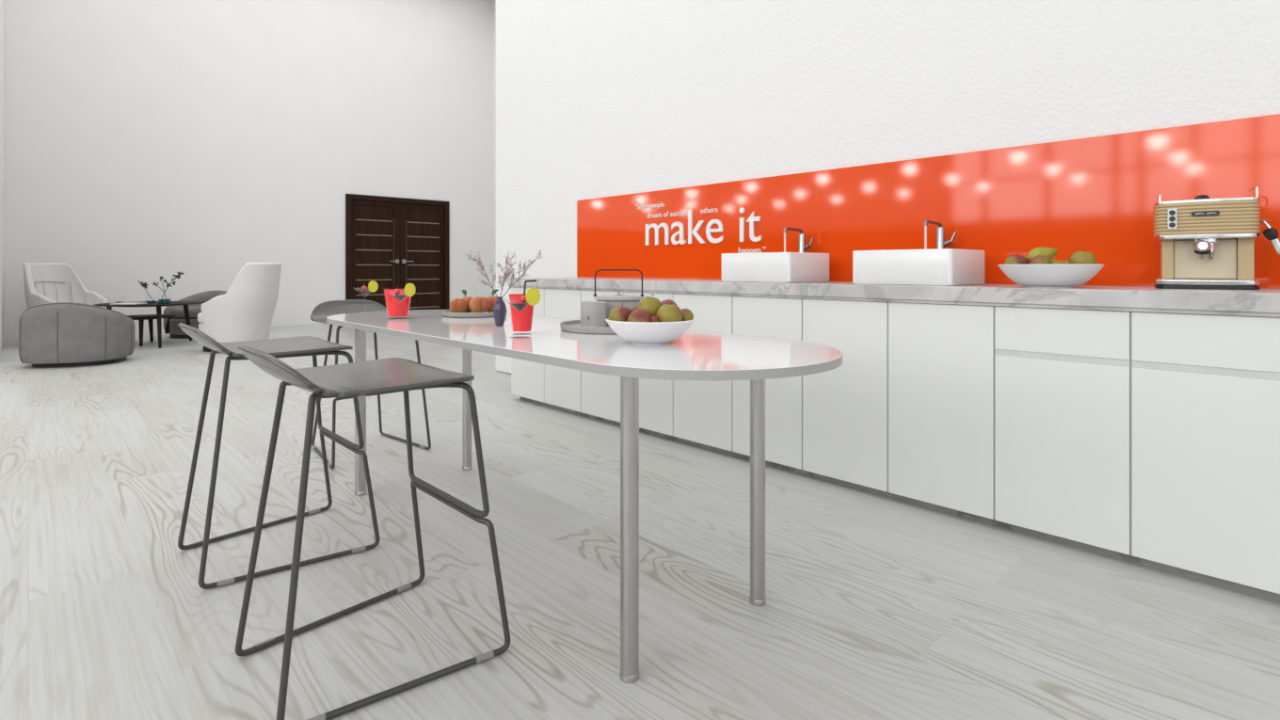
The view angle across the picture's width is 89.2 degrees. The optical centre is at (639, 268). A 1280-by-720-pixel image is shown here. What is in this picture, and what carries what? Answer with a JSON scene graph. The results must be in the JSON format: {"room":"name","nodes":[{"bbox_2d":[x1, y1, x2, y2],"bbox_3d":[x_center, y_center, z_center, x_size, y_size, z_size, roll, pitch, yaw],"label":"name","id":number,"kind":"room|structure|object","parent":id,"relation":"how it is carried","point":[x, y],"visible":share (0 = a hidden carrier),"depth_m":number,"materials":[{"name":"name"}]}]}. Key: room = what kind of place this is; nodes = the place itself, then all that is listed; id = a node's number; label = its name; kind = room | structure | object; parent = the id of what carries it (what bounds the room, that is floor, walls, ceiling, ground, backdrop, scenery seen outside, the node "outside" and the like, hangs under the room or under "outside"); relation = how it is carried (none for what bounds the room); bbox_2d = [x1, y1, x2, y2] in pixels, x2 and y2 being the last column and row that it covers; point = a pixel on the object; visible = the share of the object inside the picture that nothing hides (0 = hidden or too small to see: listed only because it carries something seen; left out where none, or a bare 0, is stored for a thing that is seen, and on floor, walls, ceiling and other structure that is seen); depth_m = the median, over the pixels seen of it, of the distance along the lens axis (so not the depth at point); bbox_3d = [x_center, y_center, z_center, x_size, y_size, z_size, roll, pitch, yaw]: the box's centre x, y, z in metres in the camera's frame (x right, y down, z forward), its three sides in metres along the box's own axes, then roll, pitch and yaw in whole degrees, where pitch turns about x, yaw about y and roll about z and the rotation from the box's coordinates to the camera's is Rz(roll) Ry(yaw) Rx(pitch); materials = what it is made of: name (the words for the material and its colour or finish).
{"room":"common room","nodes":[
{"label":"common room","id":0,"kind":"room"},
{"bbox_2d":[0,0,4,351],"bbox_3d":[-7.594,-2.300,7.532,0.274,6.540,2.780,0,0,-43],"label":"wall","id":1,"kind":"structure","parent":0,"point":[2,2],"depth_m":7.79,"materials":[{"name":"white paint"}]},
{"bbox_2d":[3,0,492,341],"bbox_3d":[-8.696,-2.300,8.575,15.700,6.540,0.250,0,0,-43],"label":"wall","id":2,"kind":"structure","parent":0,"point":[147,141],"depth_m":10.45,"materials":[{"name":"white paint"}]},
{"bbox_2d":[345,193,449,309],"bbox_3d":[-4.596,-0.182,12.361,1.994,2.305,0.262,0,0,-43],"label":"door","id":3,"kind":"structure","parent":2,"relation":"in","point":[392,242],"depth_m":12.30,"materials":[{"name":"brown wood"}]},
{"bbox_2d":[482,0,495,3],"bbox_3d":[-2.762,-5.620,2.276,15.700,0.100,17.700,0,0,-43],"label":"ceiling","id":4,"kind":"structure","parent":0,"point":[488,1],"depth_m":13.56,"materials":[{"name":"white paint"}]},
{"bbox_2d":[492,1,495,296],"bbox_3d":[-0.706,-2.300,11.329,0.292,6.540,6.700,0,0,-43],"label":"wall","id":5,"kind":"structure","parent":0,"point":[494,3],"depth_m":13.60,"materials":[{"name":"white paint"}]},
{"bbox_2d":[0,323,1279,719],"bbox_3d":[-2.762,1.020,2.276,15.700,0.100,17.700,0,0,-43],"label":"floor","id":6,"kind":"structure","parent":0,"point":[877,607],"depth_m":1.97,"materials":[{"name":"white wood"}]},
{"bbox_2d":[23,262,107,308],"bbox_3d":[-7.353,0.452,8.326,0.879,1.037,0.763,0,0,7],"label":"armchair","id":7,"kind":"object","parent":6,"relation":"on","point":[44,283],"visible":0.52,"depth_m":8.49,"materials":[{"name":"white fabric"}]},
{"bbox_2d":[18,302,135,367],"bbox_3d":[-5.749,0.650,6.660,0.877,0.639,0.823,0,0,-24],"label":"tub chair","id":8,"kind":"object","parent":6,"relation":"on","point":[55,334],"visible":1,"depth_m":6.33,"materials":[{"name":"grey fabric"}]},
{"bbox_2d":[93,301,204,348],"bbox_3d":[-6.185,0.706,8.214,1.120,0.532,1.120,0,0,-43],"label":"coffee table","id":9,"kind":"object","parent":6,"relation":"on","point":[156,304],"visible":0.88,"depth_m":7.90,"materials":[{"name":"black wood"}]},
{"bbox_2d":[109,302,147,304],"bbox_3d":[-6.284,0.434,7.983,0.300,0.012,0.210,0,0,-3],"label":"magazine","id":10,"kind":"object","parent":9,"relation":"on","point":[140,302],"visible":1,"depth_m":7.88,"materials":[{"name":"white paper"}]},
{"bbox_2d":[158,298,170,303],"bbox_3d":[-5.947,0.357,8.122,0.132,0.165,0.132,0,0,-43],"label":"glass vase","id":11,"kind":"object","parent":9,"relation":"on","point":[168,300],"visible":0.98,"depth_m":8.08,"materials":[{"name":"blue glass"}]},
{"bbox_2d":[152,272,184,299],"bbox_3d":[-5.900,0.225,8.116,0.391,0.369,0.091,0,0,-2],"label":"leafy branch","id":12,"kind":"object","parent":11,"relation":"in","point":[178,276],"visible":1,"depth_m":8.12,"materials":[{"name":"brown plant"}]},
{"bbox_3d":[-6.124,0.382,8.134,0.100,0.115,0.100,0,0,-43],"label":"glass vase","id":13,"kind":"object","parent":9,"relation":"on","visible":0},
{"bbox_2d":[138,280,153,300],"bbox_3d":[-6.203,0.276,8.134,0.192,0.268,0.083,0,0,15],"label":"leafy branch","id":14,"kind":"object","parent":13,"relation":"in","point":[142,284],"visible":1,"depth_m":8.13,"materials":[{"name":"brown plant"}]},
{"bbox_2d":[127,314,175,346],"bbox_3d":[-6.373,0.793,8.312,0.720,0.357,0.720,0,0,-43],"label":"side table","id":15,"kind":"object","parent":6,"relation":"on","point":[140,317],"visible":0.64,"depth_m":8.24,"materials":[{"name":"black wood"}]},
{"bbox_2d":[163,290,226,338],"bbox_3d":[-6.268,0.650,9.330,0.877,0.639,0.823,0,0,-10],"label":"tub chair","id":16,"kind":"object","parent":6,"relation":"on","point":[170,324],"visible":0.31,"depth_m":8.97,"materials":[{"name":"grey fabric"}]},
{"bbox_2d":[170,305,201,319],"bbox_3d":[-6.263,0.625,9.290,0.660,0.150,0.720,0,0,-5],"label":"seat cushion","id":17,"kind":"object","parent":16,"relation":"on","point":[179,311],"depth_m":8.95,"materials":[{"name":"grey fabric"}]},
{"bbox_2d":[197,262,281,351],"bbox_3d":[-4.759,0.452,7.743,0.879,1.037,0.763,0,0,5],"label":"armchair","id":18,"kind":"object","parent":6,"relation":"on","point":[246,312],"visible":0.93,"depth_m":7.47,"materials":[{"name":"white fabric"}]},
{"bbox_2d":[197,312,203,322],"bbox_3d":[-4.886,0.580,7.754,0.620,0.120,0.540,0,0,5],"label":"seat cushion","id":19,"kind":"object","parent":18,"relation":"on","point":[200,316],"depth_m":7.53,"materials":[{"name":"white fabric"}]},
{"bbox_2d":[177,322,380,589],"bbox_3d":[-1.269,0.574,2.253,0.538,0.791,0.502,0,0,-43],"label":"bar stool","id":20,"kind":"object","parent":6,"relation":"on","point":[302,345],"visible":0.9,"depth_m":2.22,"materials":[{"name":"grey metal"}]},
{"bbox_2d":[310,299,431,468],"bbox_3d":[-1.476,0.574,3.478,0.502,0.791,0.538,0,0,-43],"label":"bar stool","id":21,"kind":"object","parent":6,"relation":"on","point":[322,311],"visible":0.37,"depth_m":3.52,"materials":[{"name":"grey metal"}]},
{"bbox_2d":[234,344,510,719],"bbox_3d":[-0.693,0.574,1.642,0.538,0.791,0.502,0,0,-43],"label":"bar stool","id":22,"kind":"object","parent":6,"relation":"on","point":[391,375],"visible":1,"depth_m":1.61,"materials":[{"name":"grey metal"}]},
{"bbox_2d":[511,287,545,402],"bbox_3d":[-0.602,0.537,4.859,0.575,0.792,0.424,0,0,-43],"label":"base cabinet","id":23,"kind":"object","parent":6,"relation":"on","point":[527,377],"visible":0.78,"depth_m":4.64,"materials":[{"name":"white laminate"}]},
{"bbox_2d":[544,288,581,412],"bbox_3d":[-0.315,0.537,4.554,0.575,0.792,0.412,0,0,-43],"label":"base cabinet","id":24,"kind":"object","parent":6,"relation":"on","point":[562,386],"visible":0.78,"depth_m":4.35,"materials":[{"name":"white laminate"}]},
{"bbox_2d":[326,309,842,683],"bbox_3d":[-0.433,0.591,2.341,0.742,0.758,2.440,0,0,-43],"label":"table","id":25,"kind":"object","parent":6,"relation":"on","point":[696,355],"visible":0.81,"depth_m":1.75,"materials":[{"name":"white laminate"}]},
{"bbox_2d":[357,290,369,295],"bbox_3d":[-1.302,0.152,3.074,0.107,0.120,0.107,0,0,-43],"label":"cocktail glass","id":26,"kind":"object","parent":25,"relation":"on","point":[364,293],"visible":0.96,"depth_m":3.06,"materials":[{"name":"black"}]},
{"bbox_2d":[368,280,378,291],"bbox_3d":[-1.259,0.086,3.064,0.005,0.054,0.054,0,0,27],"label":"slice","id":27,"kind":"object","parent":26,"relation":"on","point":[373,285],"visible":1,"depth_m":3.06,"materials":[{"name":"yellow food"}]},
{"bbox_2d":[384,288,411,316],"bbox_3d":[-1.024,0.148,2.750,0.116,0.128,0.116,0,0,-43],"label":"tumbler","id":28,"kind":"object","parent":25,"relation":"on","point":[394,307],"visible":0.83,"depth_m":2.71,"materials":[{"name":"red glass"}]},
{"bbox_2d":[392,294,407,301],"bbox_3d":[-0.961,0.152,2.602,0.107,0.120,0.107,0,0,-43],"label":"cocktail glass","id":29,"kind":"object","parent":25,"relation":"on","point":[399,297],"visible":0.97,"depth_m":2.59,"materials":[{"name":"black"}]},
{"bbox_2d":[394,286,399,294],"bbox_3d":[-0.973,0.088,2.602,0.023,0.037,0.022,0,0,-43],"label":"cherry","id":30,"kind":"object","parent":29,"relation":"on","point":[397,291],"visible":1,"depth_m":2.60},
{"bbox_2d":[404,283,415,296],"bbox_3d":[-0.918,0.086,2.592,0.005,0.054,0.054,0,0,27],"label":"slice","id":31,"kind":"object","parent":29,"relation":"on","point":[409,288],"visible":1,"depth_m":2.59,"materials":[{"name":"yellow food"}]},
{"bbox_2d":[441,309,507,318],"bbox_3d":[-0.741,0.201,2.908,0.284,0.022,0.284,0,0,-43],"label":"plate","id":32,"kind":"object","parent":25,"relation":"on","point":[448,312],"visible":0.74,"depth_m":2.78,"materials":[{"name":"white ceramic"}]},
{"bbox_2d":[449,298,468,312],"bbox_3d":[-0.801,0.168,2.874,0.080,0.069,0.078,0,0,3],"label":"peach","id":33,"kind":"object","parent":32,"relation":"on","point":[456,305],"visible":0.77,"depth_m":2.85,"materials":[{"name":"orange food"}]},
{"bbox_2d":[461,289,472,312],"bbox_3d":[-0.787,0.151,2.954,0.082,0.104,0.084,0,0,38],"label":"peach","id":34,"kind":"object","parent":32,"relation":"on","point":[468,298],"visible":0.39,"depth_m":2.93,"materials":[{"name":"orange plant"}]},
{"bbox_2d":[468,296,489,312],"bbox_3d":[-0.714,0.165,2.879,0.088,0.076,0.085,0,0,-31],"label":"peach","id":35,"kind":"object","parent":32,"relation":"on","point":[477,304],"visible":0.84,"depth_m":2.85,"materials":[{"name":"orange food"}]},
{"bbox_2d":[485,289,498,312],"bbox_3d":[-0.673,0.150,2.958,0.086,0.106,0.083,0,0,-17],"label":"peach","id":36,"kind":"object","parent":32,"relation":"on","point":[491,299],"visible":0.56,"depth_m":2.93,"materials":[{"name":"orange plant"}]},
{"bbox_2d":[493,296,506,326],"bbox_3d":[-0.515,0.159,2.389,0.048,0.107,0.048,0,0,-43],"label":"vase","id":37,"kind":"object","parent":25,"relation":"on","point":[499,308],"visible":1,"depth_m":2.37,"materials":[{"name":"ceramic"}]},
{"bbox_2d":[466,251,497,296],"bbox_3d":[-0.589,0.027,2.389,0.113,0.182,0.103,0,0,-43],"label":"sprig","id":38,"kind":"object","parent":37,"relation":"in","point":[469,256],"visible":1,"depth_m":2.39,"materials":[{"name":"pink plant"}]},
{"bbox_2d":[496,251,515,295],"bbox_3d":[-0.496,0.028,2.386,0.082,0.181,0.053,0,0,17],"label":"sprig","id":39,"kind":"object","parent":37,"relation":"in","point":[508,273],"visible":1,"depth_m":2.38,"materials":[{"name":"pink plant"}]},
{"bbox_2d":[502,249,542,296],"bbox_3d":[-0.437,0.025,2.417,0.148,0.188,0.085,0,0,9],"label":"sprig","id":40,"kind":"object","parent":37,"relation":"in","point":[532,263],"visible":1,"depth_m":2.40,"materials":[{"name":"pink plant"}]},
{"bbox_2d":[509,293,533,331],"bbox_3d":[-0.380,0.148,2.094,0.085,0.128,0.085,0,0,-43],"label":"tumbler","id":41,"kind":"object","parent":25,"relation":"on","point":[521,320],"visible":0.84,"depth_m":2.06,"materials":[{"name":"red glass"}]},
{"bbox_2d":[509,303,528,310],"bbox_3d":[-0.368,0.152,1.985,0.107,0.120,0.107,0,0,-43],"label":"cocktail glass","id":42,"kind":"object","parent":41,"relation":"attached to","point":[519,306],"visible":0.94,"depth_m":1.97,"materials":[{"name":"black"}]},
{"bbox_2d":[520,290,527,303],"bbox_3d":[-0.354,0.088,1.985,0.023,0.037,0.022,0,0,-43],"label":"cherry","id":43,"kind":"object","parent":42,"relation":"on","point":[522,298],"visible":0.88,"depth_m":1.98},
{"bbox_2d":[525,288,540,305],"bbox_3d":[-0.325,0.086,1.975,0.005,0.054,0.054,0,0,41],"label":"slice","id":44,"kind":"object","parent":42,"relation":"on","point":[533,295],"visible":1,"depth_m":1.97,"materials":[{"name":"yellow food"}]},
{"bbox_2d":[523,279,536,294],"bbox_3d":[-0.356,0.068,2.099,0.045,0.062,0.012,0,0,-7],"label":"straw","id":45,"kind":"object","parent":41,"relation":"on","point":[528,280],"visible":0.94,"depth_m":2.10,"materials":[{"name":"black plastic"}]},
{"bbox_2d":[560,320,616,334],"bbox_3d":[-0.099,0.200,2.253,0.356,0.024,0.356,0,0,-43],"label":"tray","id":46,"kind":"object","parent":25,"relation":"on","point":[572,326],"visible":0.41,"depth_m":2.11,"materials":[{"name":"white ceramic"}]},
{"bbox_2d":[580,301,606,327],"bbox_3d":[-0.160,0.159,2.223,0.087,0.088,0.087,0,0,-43],"label":"mug","id":47,"kind":"object","parent":46,"relation":"on","point":[593,313],"visible":0.82,"depth_m":2.19,"materials":[{"name":"white ceramic"}]},
{"bbox_2d":[593,269,643,325],"bbox_3d":[-0.077,0.103,2.351,0.176,0.200,0.176,0,0,-43],"label":"teapot","id":48,"kind":"object","parent":46,"relation":"on","point":[629,301],"visible":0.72,"depth_m":2.29,"materials":[{"name":"black metal"}]},
{"bbox_2d":[596,300,639,325],"bbox_3d":[-0.077,0.158,2.351,0.160,0.090,0.160,0,0,-43],"label":"pot","id":49,"kind":"object","parent":48,"relation":"attached to","point":[610,304],"depth_m":2.28,"materials":[{"name":"white ceramic"}]},
{"bbox_2d":[605,318,694,344],"bbox_3d":[0.028,0.178,1.850,0.256,0.068,0.256,0,0,-43],"label":"fruit bowl","id":50,"kind":"object","parent":25,"relation":"on","point":[635,332],"visible":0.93,"depth_m":1.76,"materials":[{"name":"white ceramic"}]},
{"bbox_2d":[608,303,631,321],"bbox_3d":[-0.054,0.138,1.846,0.068,0.077,0.068,0,0,-20],"label":"apple","id":51,"kind":"object","parent":50,"relation":"in","point":[620,313],"visible":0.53,"depth_m":1.82,"materials":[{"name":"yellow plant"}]},
{"bbox_2d":[628,305,638,311],"bbox_3d":[-0.016,0.146,1.910,0.069,0.068,0.066,0,0,-20],"label":"apple","id":52,"kind":"object","parent":50,"relation":"in","point":[632,309],"visible":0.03,"depth_m":1.89,"materials":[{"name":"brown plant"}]},
{"bbox_2d":[627,308,651,322],"bbox_3d":[-0.001,0.148,1.798,0.068,0.069,0.066,0,0,-16],"label":"apple","id":53,"kind":"object","parent":50,"relation":"in","point":[638,315],"visible":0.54,"depth_m":1.77,"materials":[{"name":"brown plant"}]},
{"bbox_2d":[637,293,661,317],"bbox_3d":[0.028,0.113,1.862,0.070,0.078,0.070,0,0,-19],"label":"apple","id":54,"kind":"object","parent":50,"relation":"in","point":[650,305],"visible":0.59,"depth_m":1.83,"materials":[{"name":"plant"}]},
{"bbox_2d":[650,313,660,322],"bbox_3d":[0.041,0.146,1.804,0.034,0.040,0.034,0,0,-14],"label":"mango","id":55,"kind":"object","parent":50,"relation":"in","point":[654,318],"visible":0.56,"depth_m":1.79,"materials":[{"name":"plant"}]},
{"bbox_2d":[656,301,682,321],"bbox_3d":[0.083,0.132,1.819,0.074,0.078,0.074,0,0,-15],"label":"apple","id":56,"kind":"object","parent":50,"relation":"in","point":[666,312],"visible":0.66,"depth_m":1.79,"materials":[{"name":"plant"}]},
{"bbox_2d":[660,299,677,305],"bbox_3d":[0.081,0.127,1.905,0.069,0.073,0.068,0,0,-22],"label":"mango","id":57,"kind":"object","parent":50,"relation":"in","point":[667,301],"visible":0.26,"depth_m":1.89,"materials":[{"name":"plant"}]},
{"bbox_2d":[681,308,693,320],"bbox_3d":[0.128,0.142,1.861,0.052,0.054,0.054,0,0,-18],"label":"mango","id":58,"kind":"object","parent":50,"relation":"in","point":[687,314],"visible":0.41,"depth_m":1.84,"materials":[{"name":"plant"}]},
{"bbox_2d":[581,289,623,422],"bbox_3d":[-0.033,0.537,4.254,0.575,0.792,0.412,0,0,-43],"label":"base cabinet","id":59,"kind":"object","parent":6,"relation":"on","point":[600,393],"visible":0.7,"depth_m":4.06,"materials":[{"name":"white laminate"}]},
{"bbox_2d":[624,291,673,435],"bbox_3d":[0.251,0.537,3.954,0.575,0.792,0.414,0,0,-43],"label":"base cabinet","id":60,"kind":"object","parent":6,"relation":"on","point":[656,396],"visible":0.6,"depth_m":3.69,"materials":[{"name":"white laminate"}]},
{"bbox_2d":[673,293,732,451],"bbox_3d":[0.535,0.537,3.652,0.575,0.792,0.415,0,0,-43],"label":"base cabinet","id":61,"kind":"object","parent":6,"relation":"on","point":[702,408],"visible":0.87,"depth_m":3.43,"materials":[{"name":"white laminate"}]},
{"bbox_2d":[732,295,802,469],"bbox_3d":[0.818,0.537,3.351,0.575,0.792,0.411,0,0,-43],"label":"base cabinet","id":62,"kind":"object","parent":6,"relation":"on","point":[774,317],"visible":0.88,"depth_m":3.12,"materials":[{"name":"white laminate"}]},
{"bbox_2d":[802,298,888,492],"bbox_3d":[1.100,0.537,3.052,0.575,0.792,0.411,0,0,-43],"label":"base cabinet","id":63,"kind":"object","parent":6,"relation":"on","point":[845,408],"visible":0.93,"depth_m":2.83,"materials":[{"name":"white laminate"}]},
{"bbox_2d":[520,396,1279,601],"bbox_3d":[0.992,0.952,3.204,0.538,0.036,4.905,0,0,-43],"label":"plinth","id":64,"kind":"object","parent":6,"relation":"on","point":[1155,565],"visible":0.22,"depth_m":2.45,"materials":[{"name":"grey stone"}]},
{"bbox_2d":[888,302,994,519],"bbox_3d":[1.381,0.537,2.753,0.575,0.792,0.410,0,0,-43],"label":"base cabinet","id":65,"kind":"object","parent":6,"relation":"on","point":[941,357],"visible":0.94,"depth_m":2.54,"materials":[{"name":"white laminate"}]},
{"bbox_2d":[994,305,1131,555],"bbox_3d":[1.662,0.537,2.455,0.575,0.792,0.409,0,0,-43],"label":"base cabinet","id":66,"kind":"object","parent":6,"relation":"on","point":[1063,376],"visible":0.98,"depth_m":2.24,"materials":[{"name":"white laminate"}]},
{"bbox_2d":[1131,311,1279,593],"bbox_3d":[1.943,0.537,2.157,0.575,0.792,0.411,0,0,-43],"label":"base cabinet","id":67,"kind":"object","parent":6,"relation":"on","point":[1206,388],"visible":0.98,"depth_m":1.97,"materials":[{"name":"white laminate"}]},
{"bbox_3d":[2.507,0.537,1.558,0.575,0.792,0.410,0,0,-43],"label":"base cabinet","id":68,"kind":"object","parent":6,"relation":"on","visible":0},
{"bbox_2d":[507,276,1279,317],"bbox_3d":[0.941,0.105,3.211,0.603,0.068,4.985,0,0,-43],"label":"countertop","id":69,"kind":"structure","parent":68,"relation":"on","point":[1263,301],"depth_m":2.44,"materials":[{"name":"white stone"}]},
{"bbox_2d":[721,252,829,283],"bbox_3d":[0.708,-0.004,3.408,0.380,0.149,0.430,0,0,-43],"label":"vessel sink","id":70,"kind":"object","parent":69,"relation":"in","point":[783,267],"visible":0.98,"depth_m":3.25,"materials":[{"name":"white ceramic"}]},
{"bbox_2d":[783,226,814,252],"bbox_3d":[0.855,-0.075,3.507,0.197,0.292,0.098,0,0,-43],"label":"tap","id":71,"kind":"object","parent":70,"relation":"on","point":[802,247],"visible":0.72,"depth_m":3.56,"materials":[{"name":"silver metal"}]},
{"bbox_2d":[852,248,984,286],"bbox_3d":[1.224,-0.004,2.860,0.380,0.149,0.430,0,0,-43],"label":"vessel sink","id":72,"kind":"object","parent":69,"relation":"in","point":[936,266],"visible":0.99,"depth_m":2.71,"materials":[{"name":"white ceramic"}]},
{"bbox_2d":[923,219,957,249],"bbox_3d":[1.366,-0.075,2.965,0.197,0.292,0.098,0,0,-43],"label":"tap","id":73,"kind":"object","parent":72,"relation":"on","point":[941,243],"visible":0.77,"depth_m":3.01,"materials":[{"name":"silver metal"}]},
{"bbox_2d":[997,264,1104,287],"bbox_3d":[1.522,0.028,2.416,0.336,0.085,0.336,0,0,-43],"label":"fruit bowl","id":74,"kind":"object","parent":69,"relation":"on","point":[1036,276],"visible":1,"depth_m":2.31,"materials":[{"name":"white ceramic"}]},
{"bbox_2d":[1004,253,1028,264],"bbox_3d":[1.426,-0.015,2.461,0.082,0.085,0.082,0,0,-18],"label":"mango","id":75,"kind":"object","parent":74,"relation":"in","point":[1017,259],"visible":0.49,"depth_m":2.43,"materials":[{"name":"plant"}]},
{"bbox_2d":[1028,255,1052,264],"bbox_3d":[1.462,-0.012,2.370,0.072,0.072,0.072,0,0,37],"label":"mango","id":76,"kind":"object","parent":74,"relation":"in","point":[1040,259],"visible":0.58,"depth_m":2.35,"materials":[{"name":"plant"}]},
{"bbox_2d":[1026,246,1057,262],"bbox_3d":[1.510,-0.046,2.437,0.100,0.068,0.068,0,0,34],"label":"banana","id":77,"kind":"object","parent":74,"relation":"in","point":[1050,252],"visible":0.77,"depth_m":2.42,"materials":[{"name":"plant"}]},
{"bbox_2d":[1052,260,1070,264],"bbox_3d":[1.500,-0.003,2.321,0.052,0.052,0.052,0,0,-17],"label":"mango","id":78,"kind":"object","parent":74,"relation":"in","point":[1056,262],"visible":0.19,"depth_m":2.31,"materials":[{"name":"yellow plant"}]},
{"bbox_2d":[1068,249,1096,264],"bbox_3d":[1.591,-0.026,2.336,0.084,0.086,0.084,0,0,33],"label":"mango","id":79,"kind":"object","parent":74,"relation":"in","point":[1080,257],"visible":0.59,"depth_m":2.31,"materials":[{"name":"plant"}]},
{"bbox_2d":[1152,185,1279,289],"bbox_3d":[1.979,-0.101,2.232,0.332,0.344,0.236,0,0,37],"label":"coffee machine","id":80,"kind":"object","parent":69,"relation":"on","point":[1207,243],"visible":1,"depth_m":2.19,"materials":[{"name":"beige plastic"}]},
{"bbox_2d":[1154,278,1259,286],"bbox_3d":[1.960,0.047,2.256,0.264,0.020,0.200,0,0,37],"label":"drip tray","id":81,"kind":"object","parent":80,"relation":"on","point":[1158,281],"depth_m":2.18,"materials":[{"name":"silver metal"}]},
{"bbox_2d":[496,0,1279,374],"bbox_3d":[3.756,-2.300,3.662,4.110,6.540,10.580,0,0,-43],"label":"wall","id":82,"kind":"structure","parent":0,"point":[595,99],"depth_m":3.63,"materials":[{"name":"white paint"}]},
{"bbox_2d":[576,113,1279,288],"bbox_3d":[1.185,-0.233,3.380,0.016,0.608,4.896,0,0,-43],"label":"backsplash","id":83,"kind":"structure","parent":82,"relation":"attached to","point":[1097,196],"depth_m":2.95,"materials":[{"name":"orange glass"}]},
{"bbox_2d":[635,201,766,253],"bbox_3d":[0.351,-0.269,4.244,0.012,0.378,1.133,0,0,-43],"label":"lettering","id":84,"kind":"object","parent":83,"relation":"attached to","point":[752,218],"depth_m":4.23,"materials":[{"name":"white plastic"}]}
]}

